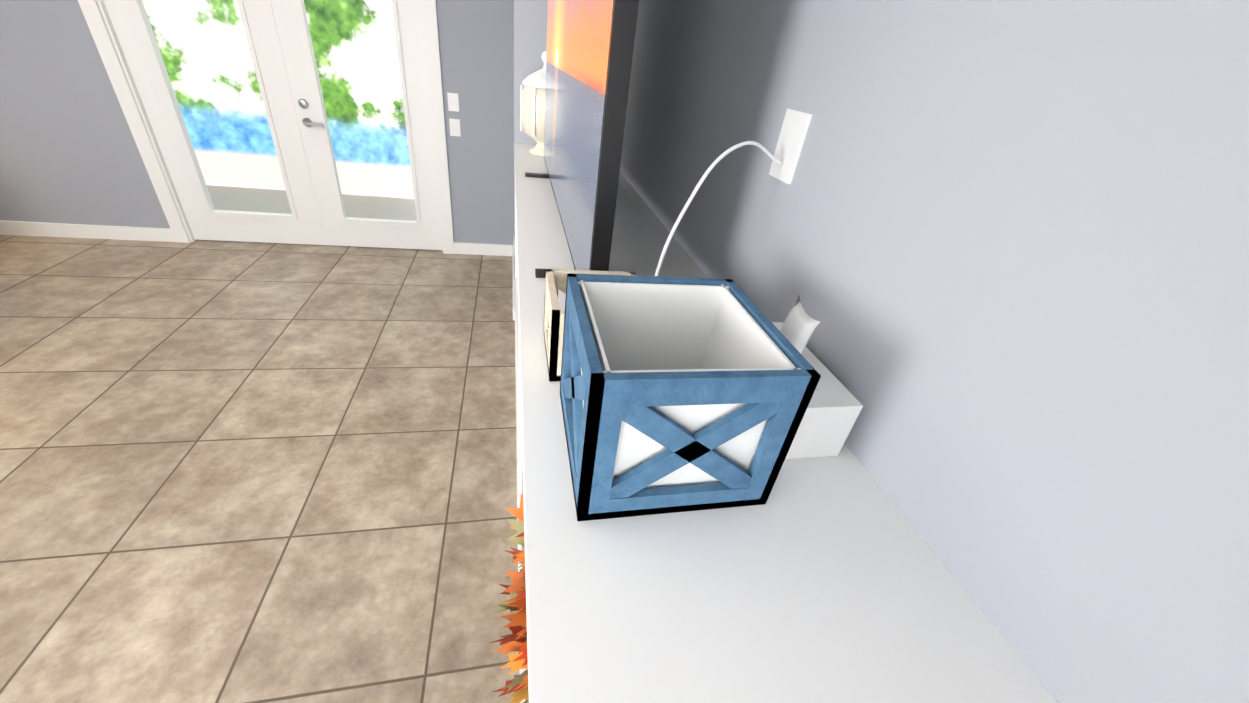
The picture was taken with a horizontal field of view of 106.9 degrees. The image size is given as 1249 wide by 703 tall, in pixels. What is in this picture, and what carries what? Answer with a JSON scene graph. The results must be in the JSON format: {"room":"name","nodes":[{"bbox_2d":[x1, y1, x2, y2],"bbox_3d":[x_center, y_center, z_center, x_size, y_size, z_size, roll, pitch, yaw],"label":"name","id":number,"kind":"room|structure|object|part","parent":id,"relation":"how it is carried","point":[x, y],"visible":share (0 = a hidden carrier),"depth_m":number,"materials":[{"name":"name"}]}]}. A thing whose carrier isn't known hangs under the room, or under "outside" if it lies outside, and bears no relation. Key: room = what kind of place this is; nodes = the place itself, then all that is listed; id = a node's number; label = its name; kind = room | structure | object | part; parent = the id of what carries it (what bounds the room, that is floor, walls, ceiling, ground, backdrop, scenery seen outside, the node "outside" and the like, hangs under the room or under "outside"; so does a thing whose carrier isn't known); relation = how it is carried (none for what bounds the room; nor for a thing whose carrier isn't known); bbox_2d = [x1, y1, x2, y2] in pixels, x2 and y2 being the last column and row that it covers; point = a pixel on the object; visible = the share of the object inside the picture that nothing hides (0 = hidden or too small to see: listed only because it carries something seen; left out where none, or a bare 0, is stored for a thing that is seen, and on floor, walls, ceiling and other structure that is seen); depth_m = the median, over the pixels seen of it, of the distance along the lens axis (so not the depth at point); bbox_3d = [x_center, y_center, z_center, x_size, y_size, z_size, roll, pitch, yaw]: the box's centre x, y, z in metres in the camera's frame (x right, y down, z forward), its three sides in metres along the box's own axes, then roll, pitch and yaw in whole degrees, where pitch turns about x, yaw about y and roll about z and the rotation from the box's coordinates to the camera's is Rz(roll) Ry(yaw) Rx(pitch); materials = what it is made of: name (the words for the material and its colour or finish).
{"room":"living room","nodes":[
{"label":"living room","id":0,"kind":"room"},
{"bbox_2d":[0,0,169,227],"bbox_3d":[-4.083,-2.340,2.452,1.965,3.500,0.140,0,33,-14],"label":"wall","id":1,"kind":"structure","parent":0,"point":[69,152],"depth_m":3.06,"materials":[{"name":"grey paint"}]},
{"bbox_2d":[0,220,175,241],"bbox_3d":[-4.320,-0.874,3.285,1.880,0.100,0.014,0,33,-14],"label":"baseboard","id":2,"kind":"structure","parent":1,"relation":"attached to","point":[21,228],"depth_m":3.37,"materials":[{"name":"white wood"}]},
{"bbox_2d":[0,235,518,702],"bbox_3d":[-2.107,1.312,0.552,5.160,0.100,8.010,0,33,-14],"label":"floor","id":3,"kind":"structure","parent":0,"point":[244,472],"depth_m":1.89,"materials":[{"name":"tile"}]},
{"bbox_2d":[436,0,513,244],"bbox_3d":[-0.754,-2.357,3.255,1.225,3.500,0.140,0,33,-14],"label":"wall","id":4,"kind":"structure","parent":0,"point":[475,37],"depth_m":3.48,"materials":[{"name":"grey paint"}]},
{"bbox_2d":[447,92,458,111],"bbox_3d":[-1.256,-1.828,3.394,0.075,0.118,0.012,0,33,-14],"label":"switch plate","id":5,"kind":"object","parent":4,"relation":"attached to","point":[453,102],"visible":1,"depth_m":3.39,"materials":[{"name":"white plastic"}]},
{"bbox_2d":[449,118,460,136],"bbox_3d":[-1.277,-1.685,3.485,0.075,0.118,0.012,0,33,-14],"label":"switch plate","id":6,"kind":"object","parent":4,"relation":"attached to","point":[454,124],"visible":1,"depth_m":3.48,"materials":[{"name":"white plastic"}]},
{"bbox_2d":[454,242,511,255],"bbox_3d":[-1.219,-0.890,4.032,0.500,0.100,0.014,0,33,-14],"label":"baseboard","id":7,"kind":"structure","parent":4,"relation":"attached to","point":[483,249],"depth_m":4.02,"materials":[{"name":"white wood"}]},
{"bbox_2d":[515,278,517,426],"bbox_3d":[-0.198,-0.016,1.947,0.500,0.130,1.078,0,33,-14],"label":"wall","id":8,"kind":"structure","parent":0,"point":[516,290],"depth_m":1.89,"materials":[{"name":"white paint"}]},
{"bbox_2d":[521,466,523,563],"bbox_3d":[-0.075,0.315,1.465,0.490,0.960,0.117,0,33,-14],"label":"wall","id":9,"kind":"structure","parent":0,"point":[522,548],"depth_m":1.40,"materials":[{"name":"grey paint"}]},
{"bbox_2d":[518,314,521,566],"bbox_3d":[-0.318,0.316,1.407,0.010,0.960,0.117,0,33,-14],"label":"cap","id":10,"kind":"object","parent":9,"relation":"attached to","point":[519,452],"visible":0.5,"depth_m":1.30,"materials":[{"name":"white"}]},
{"bbox_2d":[513,0,547,282],"bbox_3d":[-0.386,-1.686,2.990,0.640,2.750,1.170,0,33,-14],"label":"wall","id":11,"kind":"structure","parent":0,"point":[530,18],"depth_m":2.35,"materials":[{"name":"grey paint"}]},
{"bbox_2d":[512,245,514,319],"bbox_3d":[-0.867,-0.572,3.614,0.014,0.100,1.156,0,33,-14],"label":"baseboard","id":12,"kind":"structure","parent":11,"relation":"attached to","point":[513,283],"depth_m":3.39,"materials":[{"name":"white wood"}]},
{"bbox_2d":[515,363,526,702],"bbox_3d":[-0.135,0.770,1.703,0.500,0.070,3.710,0,33,-14],"label":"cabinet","id":13,"kind":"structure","parent":11,"relation":"attached to","point":[521,671],"depth_m":2.10,"materials":[{"name":"white wood"}]},
{"bbox_2d":[490,494,528,702],"bbox_3d":[-0.026,0.573,1.073,0.561,0.954,0.653,0,33,-14],"label":"garland","id":14,"kind":"object","parent":13,"relation":"on","point":[515,603],"depth_m":1.04,"materials":[{"name":"plant"}]},
{"bbox_2d":[514,143,1057,702],"bbox_3d":[-0.005,-0.105,1.147,0.500,0.100,3.710,0,33,-14],"label":"tv stand","id":15,"kind":"object","parent":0,"point":[824,579],"depth_m":0.51,"materials":[{"name":"white wood"}]},
{"bbox_2d":[520,51,546,156],"bbox_3d":[-0.385,-1.210,2.272,0.246,0.455,0.236,0,33,-14],"label":"lantern","id":16,"kind":"object","parent":15,"relation":"on","point":[532,107],"visible":0.35,"depth_m":2.19,"materials":[{"name":"beige"}]},
{"bbox_3d":[-0.366,-1.336,2.192,0.230,0.154,0.230,0,33,-14],"label":"lid","id":17,"kind":"part","parent":16,"relation":"part of","materials":[{"name":"white"}]},
{"bbox_2d":[525,0,638,277],"bbox_3d":[-0.155,-0.850,1.325,0.220,0.919,1.518,0,33,-14],"label":"tv","id":18,"kind":"object","parent":15,"relation":"on","point":[590,50],"visible":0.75,"depth_m":0.90,"materials":[{"name":"black plastic"}]},
{"bbox_2d":[544,269,636,380],"bbox_3d":[-0.053,-0.051,0.833,0.170,0.130,0.170,0,33,-14],"label":"crate","id":19,"kind":"object","parent":15,"relation":"on","point":[555,281],"visible":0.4,"depth_m":0.78,"materials":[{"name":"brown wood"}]},
{"bbox_2d":[560,273,820,520],"bbox_3d":[0.053,0.046,0.629,0.250,0.210,0.250,0,33,-14],"label":"crate","id":20,"kind":"object","parent":15,"relation":"on","point":[681,394],"visible":1,"depth_m":0.56,"materials":[{"name":"blue wood"}]},
{"bbox_2d":[772,295,862,458],"bbox_3d":[0.257,0.014,0.743,0.120,0.194,0.240,0,33,-14],"label":"tissue box","id":21,"kind":"object","parent":15,"relation":"on","point":[834,408],"visible":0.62,"depth_m":0.68,"materials":[{"name":"white cardboard"}]},
{"bbox_2d":[620,0,1248,702],"bbox_3d":[0.374,-0.567,0.929,0.140,1.000,3.710,0,33,-14],"label":"wall","id":22,"kind":"structure","parent":0,"point":[1000,248],"depth_m":0.48,"materials":[{"name":"grey paint"}]},
{"bbox_2d":[769,109,811,183],"bbox_3d":[0.312,-0.389,0.879,0.006,0.120,0.080,0,33,-14],"label":"outlet","id":23,"kind":"object","parent":22,"relation":"attached to","point":[794,128],"visible":1,"depth_m":0.87,"materials":[{"name":"white plastic"}]},
{"bbox_2d":[655,141,780,275],"bbox_3d":[0.165,-0.215,0.905,0.275,0.367,0.014,-14,38,-31],"label":"cord","id":24,"kind":"object","parent":23,"relation":"attached to","point":[711,167],"visible":0.85,"depth_m":0.83,"materials":[{"name":"white plastic"}]},
{"label":"outside","id":25,"kind":"structure","parent":0,"visible":0},
{"bbox_2d":[142,0,413,196],"bbox_3d":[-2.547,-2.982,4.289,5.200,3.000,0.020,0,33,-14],"label":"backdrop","id":26,"kind":"structure","parent":25,"point":[234,61],"depth_m":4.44,"materials":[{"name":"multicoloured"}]},
{"bbox_2d":[207,185,416,220],"bbox_3d":[-2.593,-1.272,4.518,5.200,0.080,1.460,0,33,-14],"label":"floor","id":27,"kind":"structure","parent":25,"point":[376,202],"depth_m":4.65,"materials":[{"name":"beige concrete"}]},
{"bbox_3d":[-2.112,-3.203,2.353,1.830,1.460,0.140,0,33,-14],"label":"wall","id":28,"kind":"structure","parent":0,"visible":0},
{"bbox_2d":[78,0,453,253],"bbox_3d":[-2.322,-1.767,3.253,2.000,2.125,0.165,0,33,-14],"label":"double door","id":29,"kind":"structure","parent":28,"relation":"attached to","point":[279,41],"depth_m":3.29,"materials":[{"name":"white wood"}]},
{"bbox_3d":[-3.239,-1.725,2.973,0.085,2.125,0.020,0,33,-14],"label":"trim","id":30,"kind":"part","parent":29,"relation":"part of","materials":[{"name":"white wood"}]},
{"bbox_3d":[-2.762,-1.742,3.154,0.540,1.600,0.006,0,33,-14],"label":"glass","id":31,"kind":"part","parent":29,"relation":"part of","materials":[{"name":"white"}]},
{"bbox_3d":[-2.876,-0.977,3.642,0.540,0.230,0.045,0,33,-14],"label":"rail","id":32,"kind":"part","parent":29,"relation":"part of","materials":[{"name":"white wood"}]},
{"bbox_3d":[-2.211,-1.616,3.289,0.120,0.020,0.015,0,33,-14],"label":"handle lever","id":33,"kind":"part","parent":29,"relation":"part of","materials":[{"name":"silver metal"}]},
{"bbox_3d":[-1.884,-1.747,3.365,0.540,1.600,0.006,0,33,-14],"label":"glass","id":34,"kind":"part","parent":29,"relation":"part of","materials":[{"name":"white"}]},
{"bbox_3d":[-1.998,-0.982,3.854,0.540,0.230,0.045,0,33,-14],"label":"rail","id":35,"kind":"part","parent":29,"relation":"part of","materials":[{"name":"white wood"}]},
{"bbox_3d":[-1.377,-1.735,3.422,0.085,2.125,0.020,0,33,-14],"label":"trim","id":36,"kind":"part","parent":29,"relation":"part of","materials":[{"name":"white wood"}]},
{"bbox_3d":[-0.316,-0.349,2.453,0.490,0.960,0.155,0,33,-14],"label":"wall","id":37,"kind":"structure","parent":0,"visible":0},
{"bbox_2d":[515,200,517,368],"bbox_3d":[-0.559,-0.347,2.394,0.010,0.960,0.155,0,33,-14],"label":"cap","id":38,"kind":"object","parent":37,"relation":"attached to","point":[516,276],"visible":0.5,"depth_m":2.26,"materials":[{"name":"white"}]}
]}

